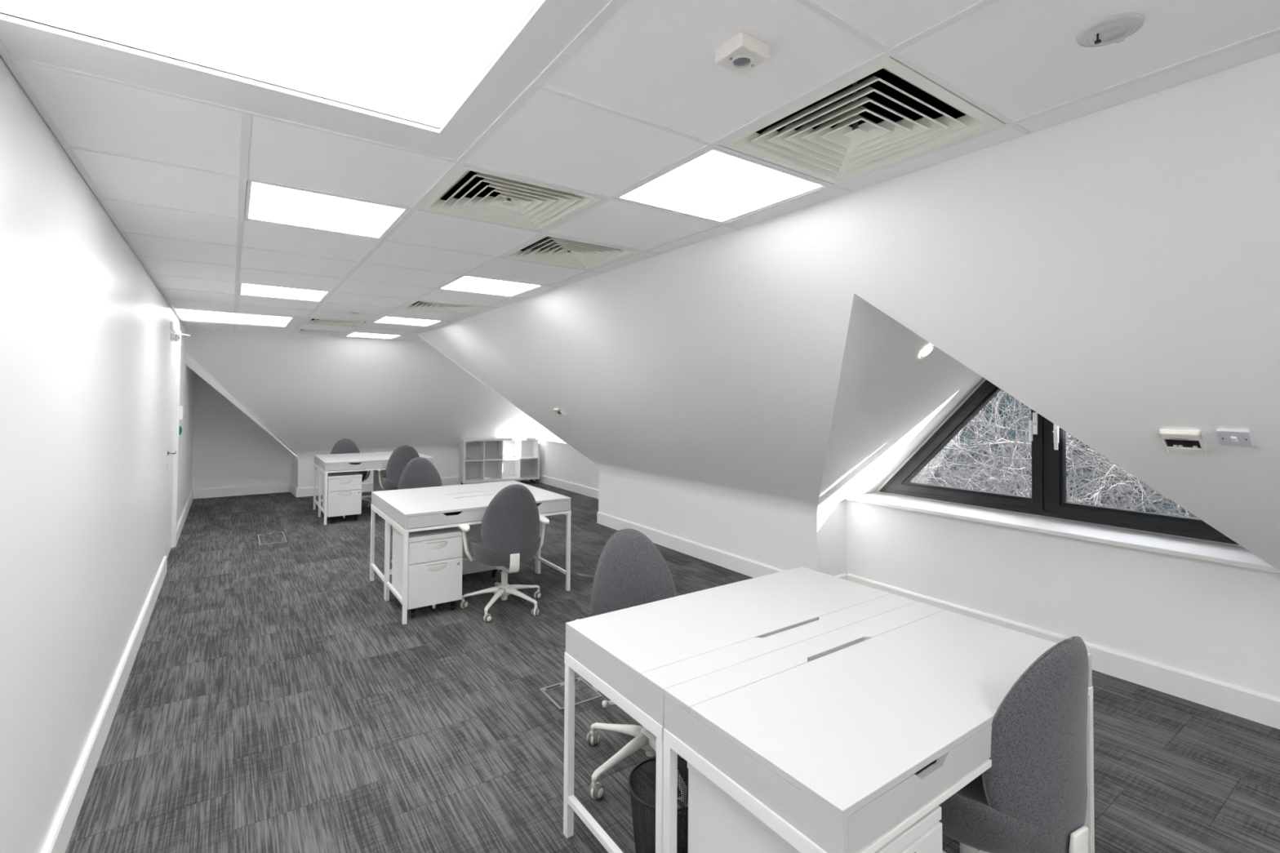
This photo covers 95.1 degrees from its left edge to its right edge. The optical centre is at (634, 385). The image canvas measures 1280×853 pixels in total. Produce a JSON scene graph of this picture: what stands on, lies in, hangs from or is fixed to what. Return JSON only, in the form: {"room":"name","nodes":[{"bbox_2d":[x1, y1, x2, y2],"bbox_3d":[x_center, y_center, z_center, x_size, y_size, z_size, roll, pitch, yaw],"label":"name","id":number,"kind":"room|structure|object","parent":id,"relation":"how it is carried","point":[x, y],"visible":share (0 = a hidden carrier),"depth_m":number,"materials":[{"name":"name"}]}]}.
{"room":"attic office","nodes":[
{"label":"attic office","id":0,"kind":"room"},
{"bbox_2d":[0,55,195,852],"bbox_3d":[-3.115,0.252,3.596,0.120,2.781,13.150,1,-2,-35],"label":"wall","id":1,"kind":"structure","parent":0,"point":[85,326],"depth_m":1.99,"materials":[{"name":"white paint"}]},
{"bbox_2d":[41,489,193,852],"bbox_3d":[-3.033,1.570,3.557,0.020,0.145,13.030,1,-2,-35],"label":"baseboard","id":2,"kind":"structure","parent":1,"relation":"attached to","point":[59,837],"depth_m":2.58,"materials":[{"name":"white paint"}]},
{"bbox_2d":[164,320,190,556],"bbox_3d":[-4.502,0.554,5.715,0.248,2.250,1.102,1,-2,-35],"label":"door","id":3,"kind":"structure","parent":1,"relation":"in","point":[175,357],"depth_m":5.92,"materials":[{"name":"white paint"}]},
{"bbox_2d":[178,426,182,435],"bbox_3d":[-4.893,0.490,6.308,0.034,0.090,0.090,1,-2,-35],"label":"button","id":4,"kind":"object","parent":1,"relation":"attached to","point":[180,428],"visible":0.75,"depth_m":6.27,"materials":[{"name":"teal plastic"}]},
{"bbox_2d":[179,405,183,420],"bbox_3d":[-4.889,0.300,6.314,0.041,0.150,0.120,1,-2,-35],"label":"keypad","id":5,"kind":"object","parent":1,"relation":"attached to","point":[181,409],"visible":0.76,"depth_m":6.27,"materials":[{"name":"white plastic"}]},
{"bbox_2d":[186,353,297,456],"bbox_3d":[-5.400,0.344,8.218,0.087,1.490,2.117,0,-1,7],"label":"trim","id":6,"kind":"structure","parent":1,"relation":"attached to","point":[191,363],"depth_m":7.84,"materials":[{"name":"white paint"}]},
{"bbox_2d":[191,373,297,489],"bbox_3d":[-5.573,0.633,8.452,1.350,2.200,2.153,1,-2,-35],"label":"wall","id":7,"kind":"structure","parent":0,"point":[230,448],"depth_m":9.22,"materials":[{"name":"white paint"}]},
{"bbox_2d":[185,328,554,487],"bbox_3d":[-3.506,0.576,9.289,5.700,2.381,1.820,1,-2,-35],"label":"wall","id":8,"kind":"structure","parent":0,"point":[315,393],"depth_m":8.79,"materials":[{"name":"white paint"}]},
{"bbox_2d":[193,476,492,498],"bbox_3d":[-4.386,1.707,10.151,5.230,0.145,0.670,1,-2,-35],"label":"baseboard","id":9,"kind":"structure","parent":8,"relation":"attached to","point":[281,487],"depth_m":9.31,"materials":[{"name":"white paint"}]},
{"bbox_2d":[400,334,425,342],"bbox_3d":[-1.331,0.210,8.266,3.290,1.665,2.343,1,-2,-35],"label":"ceiling","id":10,"kind":"structure","parent":0,"point":[414,338],"depth_m":8.14,"materials":[{"name":"white paint"}]},
{"bbox_2d":[539,440,598,488],"bbox_3d":[-1.017,1.405,9.566,1.495,0.770,4.163,1,-2,-35],"label":"wall","id":11,"kind":"structure","parent":0,"point":[558,461],"depth_m":10.09,"materials":[{"name":"white paint"}]},
{"bbox_2d":[416,334,597,473],"bbox_3d":[-1.641,0.202,7.527,2.372,1.836,0.111,0,-1,1],"label":"trim","id":12,"kind":"structure","parent":11,"relation":"attached to","point":[416,335],"depth_m":7.48,"materials":[{"name":"white paint"}]},
{"bbox_2d":[540,437,568,445],"bbox_3d":[-0.662,1.011,9.769,0.515,0.028,4.043,1,-2,-35],"label":"trim","id":13,"kind":"structure","parent":11,"relation":"on","point":[553,440],"depth_m":10.73,"materials":[{"name":"white paint"}]},
{"bbox_2d":[528,474,598,498],"bbox_3d":[-0.876,1.721,9.646,0.020,0.145,4.143,1,-2,-35],"label":"baseboard","id":14,"kind":"structure","parent":11,"relation":"attached to","point":[574,487],"depth_m":9.96,"materials":[{"name":"white paint"}]},
{"bbox_2d":[13,0,1279,340],"bbox_3d":[-1.339,-0.742,3.276,2.391,0.024,10.572,1,-2,-35],"label":"ceiling","id":15,"kind":"structure","parent":0,"point":[653,61],"depth_m":1.74,"materials":[{"name":"white tile"}]},
{"bbox_2d":[174,289,305,328],"bbox_3d":[-4.101,-0.963,6.126,1.067,0.553,1.184,1,-2,-35],"label":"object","id":16,"kind":"structure","parent":15,"relation":"attached to","point":[186,315],"depth_m":6.46,"materials":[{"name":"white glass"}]},
{"bbox_2d":[238,283,329,302],"bbox_3d":[-2.710,-0.719,4.530,0.572,0.017,0.572,1,-2,-35],"label":"ceiling light","id":17,"kind":"object","parent":15,"relation":"attached to","point":[244,289],"visible":0.83,"depth_m":4.53,"materials":[{"name":"white plastic"}]},
{"bbox_2d":[0,0,610,160],"bbox_3d":[-0.522,-1.054,0.942,1.051,0.553,1.784,1,-2,-35],"label":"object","id":18,"kind":"structure","parent":15,"relation":"attached to","point":[431,77],"depth_m":1.52,"materials":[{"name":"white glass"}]},
{"bbox_2d":[293,328,350,336],"bbox_3d":[-3.916,-0.795,7.343,0.574,0.280,0.574,1,-2,-35],"label":"air vent","id":19,"kind":"object","parent":15,"relation":"attached to","point":[298,331],"visible":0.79,"depth_m":7.40,"materials":[{"name":"grey metal"}]},
{"bbox_2d":[244,179,409,239],"bbox_3d":[-1.349,-0.753,2.553,0.572,0.017,0.572,1,-2,-35],"label":"ceiling light","id":20,"kind":"object","parent":15,"relation":"attached to","point":[266,202],"visible":0.76,"depth_m":2.52,"materials":[{"name":"white plastic"}]},
{"bbox_2d":[303,318,368,327],"bbox_3d":[-3.235,-0.813,6.355,0.574,0.280,0.574,1,-2,-35],"label":"air vent","id":21,"kind":"object","parent":15,"relation":"attached to","point":[309,321],"visible":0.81,"depth_m":6.41,"materials":[{"name":"beige metal"}]},
{"bbox_2d":[349,310,360,315],"bbox_3d":[-2.609,-0.674,5.473,0.100,0.032,0.100,1,-2,-35],"label":"smoke detector","id":22,"kind":"object","parent":15,"relation":"attached to","point":[353,312],"visible":1,"depth_m":5.45,"materials":[{"name":"white plastic"}]},
{"bbox_2d":[346,332,399,338],"bbox_3d":[-3.422,-0.654,7.681,0.572,0.017,0.572,1,-2,-35],"label":"ceiling light","id":23,"kind":"object","parent":15,"relation":"attached to","point":[353,334],"visible":0.69,"depth_m":7.71,"materials":[{"name":"white plastic"}]},
{"bbox_2d":[373,316,441,326],"bbox_3d":[-2.402,-0.680,6.198,0.572,0.017,0.572,1,-2,-35],"label":"ceiling light","id":24,"kind":"object","parent":15,"relation":"attached to","point":[392,320],"visible":0.66,"depth_m":6.20,"materials":[{"name":"white plastic"}]},
{"bbox_2d":[400,300,481,314],"bbox_3d":[-1.720,-0.827,5.213,0.574,0.280,0.574,1,-2,-35],"label":"air vent","id":25,"kind":"object","parent":15,"relation":"attached to","point":[420,305],"visible":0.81,"depth_m":5.26,"materials":[{"name":"beige metal"}]},
{"bbox_2d":[438,275,542,297],"bbox_3d":[-1.041,-0.714,4.222,0.572,0.017,0.572,1,-2,-35],"label":"ceiling light","id":26,"kind":"object","parent":15,"relation":"attached to","point":[464,283],"visible":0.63,"depth_m":4.22,"materials":[{"name":"white plastic"}]},
{"bbox_2d":[417,164,604,231],"bbox_3d":[-0.513,-0.881,2.402,0.574,0.280,0.574,1,-2,-35],"label":"air vent","id":27,"kind":"object","parent":15,"relation":"attached to","point":[470,193],"visible":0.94,"depth_m":2.44,"materials":[{"name":"white metal"}]},
{"bbox_2d":[500,233,639,270],"bbox_3d":[-0.359,-0.862,3.236,0.574,0.280,0.574,1,-2,-35],"label":"air vent","id":28,"kind":"object","parent":15,"relation":"attached to","point":[548,249],"visible":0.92,"depth_m":3.26,"materials":[{"name":"white metal"}]},
{"bbox_2d":[0,0,1279,340],"bbox_3d":[-1.338,-0.736,3.276,2.399,0.019,10.580,1,-2,-35],"label":"ceiling grid","id":29,"kind":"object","parent":15,"relation":"attached to","point":[612,6],"depth_m":1.81,"materials":[{"name":"silver metal"}]},
{"bbox_2d":[615,146,827,222],"bbox_3d":[0.320,-0.749,2.245,0.572,0.017,0.572,1,-2,-35],"label":"ceiling light","id":30,"kind":"object","parent":15,"relation":"in","point":[715,184],"visible":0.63,"depth_m":2.21,"materials":[{"name":"white plastic"}]},
{"bbox_2d":[715,31,768,75],"bbox_3d":[0.242,-0.742,1.319,0.086,0.040,0.086,1,-2,-35],"label":"sensor","id":31,"kind":"object","parent":15,"relation":"attached to","point":[743,52],"visible":1,"depth_m":1.30,"materials":[{"name":"white plastic"}]},
{"bbox_2d":[719,56,1004,183],"bbox_3d":[0.661,-0.887,1.754,0.574,0.280,0.574,1,-2,-35],"label":"air vent","id":32,"kind":"object","parent":15,"relation":"in","point":[888,112],"visible":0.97,"depth_m":1.79,"materials":[{"name":"white metal"}]},
{"bbox_2d":[1076,12,1144,47],"bbox_3d":[1.016,-0.742,1.251,0.116,0.032,0.112,1,-2,-35],"label":"smoke detector","id":33,"kind":"object","parent":15,"relation":"attached to","point":[1113,28],"visible":1,"depth_m":1.24,"materials":[{"name":"white plastic"}]},
{"bbox_2d":[65,480,1279,852],"bbox_3d":[-0.755,1.744,5.165,6.200,0.100,13.300,1,-2,-35],"label":"floor","id":34,"kind":"structure","parent":0,"point":[273,700],"depth_m":2.83,"materials":[{"name":"grey carpet"}]},
{"bbox_2d":[257,532,287,545],"bbox_3d":[-4.019,1.698,6.500,0.250,0.004,0.550,1,-2,-35],"label":"box","id":35,"kind":"object","parent":34,"relation":"on","point":[277,537],"visible":1,"depth_m":6.49,"materials":[{"name":"silver metal"}]},
{"bbox_2d":[322,471,362,523],"bbox_3d":[-3.762,1.431,7.541,0.391,0.586,0.520,1,-2,-35],"label":"drawer pedestal","id":36,"kind":"object","parent":34,"relation":"on","point":[344,488],"visible":0.94,"depth_m":7.34,"materials":[{"name":"white"}]},
{"bbox_2d":[327,438,371,506],"bbox_3d":[-4.074,1.261,8.327,0.674,0.963,0.626,1,-2,-35],"label":"swivel chair","id":37,"kind":"object","parent":34,"relation":"on","point":[344,446],"visible":0.16,"depth_m":8.51,"materials":[{"name":"grey fabric"}]},
{"bbox_2d":[313,451,420,510],"bbox_3d":[-3.759,1.361,8.288,1.312,0.760,0.590,1,-2,-35],"label":"desk","id":38,"kind":"object","parent":34,"relation":"on","point":[317,457],"visible":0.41,"depth_m":8.14,"materials":[{"name":"white wood"}]},
{"bbox_2d":[318,453,433,524],"bbox_3d":[-3.424,1.352,7.801,1.312,0.760,0.590,1,-2,-35],"label":"desk","id":39,"kind":"object","parent":34,"relation":"on","point":[373,463],"visible":0.66,"depth_m":7.47,"materials":[{"name":"white wood"}]},
{"bbox_2d":[373,467,387,491],"bbox_3d":[-3.513,1.453,8.453,0.391,0.586,0.520,1,-2,-35],"label":"drawer pedestal","id":40,"kind":"object","parent":34,"relation":"on","point":[376,486],"visible":0.07,"depth_m":8.25,"materials":[{"name":"white"}]},
{"bbox_2d":[376,444,419,516],"bbox_3d":[-3.055,1.256,7.767,0.674,0.963,0.626,1,-1,-23],"label":"swivel chair","id":41,"kind":"object","parent":34,"relation":"on","point":[402,455],"visible":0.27,"depth_m":7.49,"materials":[{"name":"grey fabric"}]},
{"bbox_2d":[391,457,442,563],"bbox_3d":[-2.061,1.218,5.755,0.674,0.963,0.626,1,-2,-32],"label":"swivel chair","id":42,"kind":"object","parent":34,"relation":"on","point":[419,472],"visible":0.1,"depth_m":5.97,"materials":[{"name":"grey fabric"}]},
{"bbox_2d":[391,524,462,618],"bbox_3d":[-1.567,1.377,4.423,0.391,0.586,0.520,1,-2,-35],"label":"drawer pedestal","id":43,"kind":"object","parent":34,"relation":"on","point":[435,559],"visible":0.91,"depth_m":4.24,"materials":[{"name":"white"}]},
{"bbox_2d":[369,480,537,599],"bbox_3d":[-1.564,1.307,5.171,1.312,0.760,0.590,1,-2,-35],"label":"desk","id":44,"kind":"object","parent":34,"relation":"on","point":[379,499],"visible":0.52,"depth_m":5.02,"materials":[{"name":"white wood"}]},
{"bbox_2d":[453,520,497,582],"bbox_3d":[-1.463,1.396,5.239,0.391,0.586,0.520,1,-2,-35],"label":"drawer pedestal","id":45,"kind":"object","parent":34,"relation":"on","point":[473,534],"visible":0.27,"depth_m":4.99,"materials":[{"name":"white"}]},
{"bbox_2d":[384,488,571,624],"bbox_3d":[-1.228,1.298,4.683,1.312,0.760,0.590,1,-2,-35],"label":"desk","id":46,"kind":"object","parent":34,"relation":"on","point":[402,515],"visible":0.88,"depth_m":4.46,"materials":[{"name":"white wood"}]},
{"bbox_2d":[443,511,462,515],"bbox_3d":[-1.451,1.004,4.458,0.612,0.004,0.420,1,-2,-35],"label":"handle","id":47,"kind":"object","parent":46,"relation":"attached to","point":[453,513],"depth_m":4.57,"materials":[{"name":"black plastic"}]},
{"bbox_2d":[458,436,540,484],"bbox_3d":[-2.437,1.381,10.633,1.380,0.844,0.375,1,-1,-28],"label":"shelving","id":48,"kind":"object","parent":34,"relation":"on","point":[481,460],"visible":0.85,"depth_m":10.70,"materials":[{"name":"white wood"}]},
{"bbox_2d":[457,484,549,622],"bbox_3d":[-0.984,1.197,4.441,0.674,0.963,0.626,1,-1,-26],"label":"swivel chair","id":49,"kind":"object","parent":34,"relation":"on","point":[510,537],"visible":0.97,"depth_m":4.19,"materials":[{"name":"grey fabric"}]},
{"bbox_2d":[461,599,467,608],"bbox_3d":[-1.280,1.636,4.402,0.050,0.079,0.057,0,-1,21],"label":"caster","id":50,"kind":"object","parent":49,"relation":"attached to","point":[464,603],"depth_m":4.38,"materials":[{"name":"white plastic"}]},
{"bbox_2d":[483,612,491,622],"bbox_3d":[-1.035,1.632,4.133,0.057,0.079,0.050,2,-2,-44],"label":"caster","id":51,"kind":"object","parent":49,"relation":"attached to","point":[486,617],"depth_m":4.11,"materials":[{"name":"white plastic"}]},
{"bbox_2d":[531,604,539,616],"bbox_3d":[-0.719,1.637,4.256,0.050,0.079,0.057,0,-1,5],"label":"caster","id":52,"kind":"object","parent":49,"relation":"attached to","point":[535,611],"depth_m":4.24,"materials":[{"name":"white plastic"}]},
{"bbox_2d":[533,589,541,599],"bbox_3d":[-0.764,1.644,4.615,0.050,0.079,0.056,-1,-2,36],"label":"caster","id":53,"kind":"object","parent":49,"relation":"attached to","point":[537,595],"depth_m":4.60,"materials":[{"name":"white plastic"}]},
{"bbox_2d":[539,677,602,710],"bbox_3d":[-0.341,1.649,3.142,0.250,0.004,0.250,1,-2,-33],"label":"box","id":54,"kind":"object","parent":34,"relation":"on","point":[584,691],"visible":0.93,"depth_m":3.13,"materials":[{"name":"silver metal"}]},
{"bbox_2d":[575,528,688,814],"bbox_3d":[0.079,1.161,2.513,0.674,0.963,0.626,1,-1,-25],"label":"swivel chair","id":55,"kind":"object","parent":34,"relation":"on","point":[631,571],"visible":0.36,"depth_m":2.70,"materials":[{"name":"grey fabric"}]},
{"bbox_2d":[586,730,599,745],"bbox_3d":[-0.188,1.605,2.684,0.050,0.079,0.057,0,-1,6],"label":"caster","id":56,"kind":"object","parent":55,"relation":"attached to","point":[593,737],"depth_m":2.66,"materials":[{"name":"white plastic"}]},
{"bbox_2d":[590,781,604,799],"bbox_3d":[-0.150,1.597,2.324,0.050,0.079,0.056,-1,-2,38],"label":"caster","id":57,"kind":"object","parent":55,"relation":"attached to","point":[597,790],"depth_m":2.31,"materials":[{"name":"white plastic"}]},
{"bbox_2d":[676,796,688,814],"bbox_3d":[0.180,1.598,2.240,0.059,0.079,0.056,1,-1,-25],"label":"hood","id":58,"kind":"object","parent":55,"relation":"attached to","point":[679,797],"depth_m":2.22,"materials":[{"name":"plastic"}]},
{"bbox_2d":[627,757,688,852],"bbox_3d":[0.118,1.478,1.964,0.279,0.296,0.279,-1,-2,44],"label":"waste bin","id":59,"kind":"object","parent":34,"relation":"on","point":[634,798],"visible":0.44,"depth_m":1.99,"materials":[{"name":"black metal"}]},
{"bbox_2d":[563,566,917,852],"bbox_3d":[0.450,1.256,2.262,1.312,0.760,0.590,1,-2,-35],"label":"desk","id":60,"kind":"object","parent":34,"relation":"on","point":[630,655],"visible":0.66,"depth_m":2.10,"materials":[{"name":"white wood"}]},
{"bbox_2d":[687,762,942,852],"bbox_3d":[0.452,1.327,1.519,0.391,0.586,0.520,1,-2,-35],"label":"drawer pedestal","id":61,"kind":"object","parent":34,"relation":"on","point":[717,823],"visible":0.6,"depth_m":1.47,"materials":[{"name":"white metal"}]},
{"bbox_2d":[662,601,1094,852],"bbox_3d":[0.786,1.248,1.774,1.312,0.760,0.590,1,-2,-35],"label":"desk","id":62,"kind":"object","parent":34,"relation":"on","point":[842,740],"visible":0.86,"depth_m":1.54,"materials":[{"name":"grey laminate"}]},
{"bbox_2d":[915,758,937,775],"bbox_3d":[0.562,0.954,1.549,0.612,0.004,0.420,1,-2,-35],"label":"handle","id":63,"kind":"object","parent":62,"relation":"attached to","point":[935,761],"depth_m":1.46,"materials":[{"name":"grey laminate"}]},
{"bbox_2d":[938,635,1088,852],"bbox_3d":[1.012,1.152,1.793,0.674,0.963,0.626,1,-1,-28],"label":"swivel chair","id":64,"kind":"object","parent":34,"relation":"on","point":[1033,796],"visible":0.66,"depth_m":1.51,"materials":[{"name":"grey fabric"}]},
{"bbox_2d":[817,500,846,576],"bbox_3d":[2.558,1.292,3.801,0.845,0.790,2.663,1,-2,-35],"label":"wall","id":65,"kind":"structure","parent":0,"point":[832,518],"depth_m":4.77,"materials":[{"name":"white paint"}]},
{"bbox_2d":[596,511,1279,729],"bbox_3d":[2.027,1.618,4.130,0.395,0.145,8.237,1,-2,-35],"label":"baseboard","id":66,"kind":"structure","parent":65,"relation":"attached to","point":[1247,704],"depth_m":3.38,"materials":[{"name":"white paint"}]},
{"bbox_2d":[844,492,1279,573],"bbox_3d":[2.669,0.919,3.881,0.445,0.028,2.659,1,-2,-35],"label":"windowsill","id":67,"kind":"structure","parent":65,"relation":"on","point":[1236,556],"depth_m":3.60,"materials":[{"name":"white paint"}]},
{"bbox_2d":[417,51,1279,571],"bbox_3d":[0.711,0.489,4.077,1.915,2.381,9.610,1,-2,-35],"label":"wall","id":68,"kind":"structure","parent":0,"point":[1113,272],"depth_m":2.38,"materials":[{"name":"white paint"}]},
{"bbox_2d":[553,408,565,416],"bbox_3d":[-0.836,0.308,6.567,0.104,0.094,0.120,1,-2,-35],"label":"thermostat","id":69,"kind":"object","parent":68,"relation":"attached to","point":[557,411],"visible":1,"depth_m":6.54,"materials":[{"name":"white plastic"}]},
{"bbox_2d":[1158,429,1207,454],"bbox_3d":[2.112,0.218,2.256,0.104,0.094,0.120,1,-2,-35],"label":"thermostat","id":70,"kind":"object","parent":68,"relation":"attached to","point":[1172,440],"visible":1,"depth_m":2.25,"materials":[{"name":"white plastic"}]},
{"bbox_2d":[1215,428,1253,447],"bbox_3d":[2.178,0.191,2.126,0.070,0.063,0.086,1,-2,-35],"label":"light switch","id":71,"kind":"object","parent":68,"relation":"attached to","point":[1237,437],"visible":1,"depth_m":2.12,"materials":[{"name":"white plastic"}]},
{"bbox_2d":[817,293,984,508],"bbox_3d":[1.927,0.195,3.385,2.396,1.524,2.663,1,-2,-35],"label":"wall","id":72,"kind":"structure","parent":0,"point":[891,398],"depth_m":3.85,"materials":[{"name":"white paint"}]},
{"bbox_2d":[920,345,933,357],"bbox_3d":[1.738,-0.198,3.475,0.095,0.069,0.067,1,-2,-35],"label":"recessed light","id":73,"kind":"object","parent":72,"relation":"in","point":[928,350],"visible":1,"depth_m":3.48,"materials":[{"name":"white"}]},
{"bbox_2d":[874,378,1242,546],"bbox_3d":[2.886,0.169,4.026,0.090,1.850,3.050,1,-2,-35],"label":"wall","id":74,"kind":"structure","parent":0,"point":[905,461],"depth_m":4.42,"materials":[{"name":"white paint"}]},
{"bbox_2d":[879,379,1239,545],"bbox_3d":[2.808,0.216,3.986,0.142,1.348,2.508,1,-2,-35],"label":"window","id":75,"kind":"structure","parent":74,"relation":"in","point":[1048,499],"depth_m":4.00,"materials":[{"name":"black metal"}]},
{"bbox_2d":[846,500,1279,697],"bbox_3d":[2.712,1.313,3.907,0.470,0.755,2.763,1,-2,-35],"label":"wall","id":76,"kind":"structure","parent":0,"point":[1217,621],"depth_m":3.48,"materials":[{"name":"white paint"}]},
{"label":"outside","id":77,"kind":"structure","parent":0,"visible":0},
{"bbox_3d":[13.726,4.778,11.016,23.800,0.100,44.000,1,-2,-35],"label":"floor","id":78,"kind":"structure","parent":77,"visible":0},
{"bbox_2d":[911,393,1128,502],"bbox_3d":[3.636,1.640,7.940,5.075,5.912,4.944,2,-2,-42],"label":"bare tree","id":79,"kind":"object","parent":78,"relation":"on","point":[980,424],"visible":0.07,"depth_m":7.17,"materials":[{"name":"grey plant"}]},
{"bbox_2d":[911,389,1196,517],"bbox_3d":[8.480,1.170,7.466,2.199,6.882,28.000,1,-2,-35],"label":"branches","id":80,"kind":"object","parent":78,"relation":"on","point":[1006,396],"visible":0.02,"depth_m":9.83,"materials":[{"name":"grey plant"}]},
{"bbox_2d":[910,390,1198,518],"bbox_3d":[4.222,1.411,6.311,5.342,7.112,4.828,1,-1,-19],"label":"bare tree","id":81,"kind":"object","parent":78,"relation":"on","point":[988,445],"visible":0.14,"depth_m":5.67,"materials":[{"name":"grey plant"}]},
{"bbox_2d":[975,394,1194,517],"bbox_3d":[5.223,1.296,4.319,5.246,6.461,4.878,0,-1,16],"label":"bare tree","id":82,"kind":"object","parent":78,"relation":"on","point":[1093,475],"visible":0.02,"depth_m":5.07,"materials":[{"name":"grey plant"}]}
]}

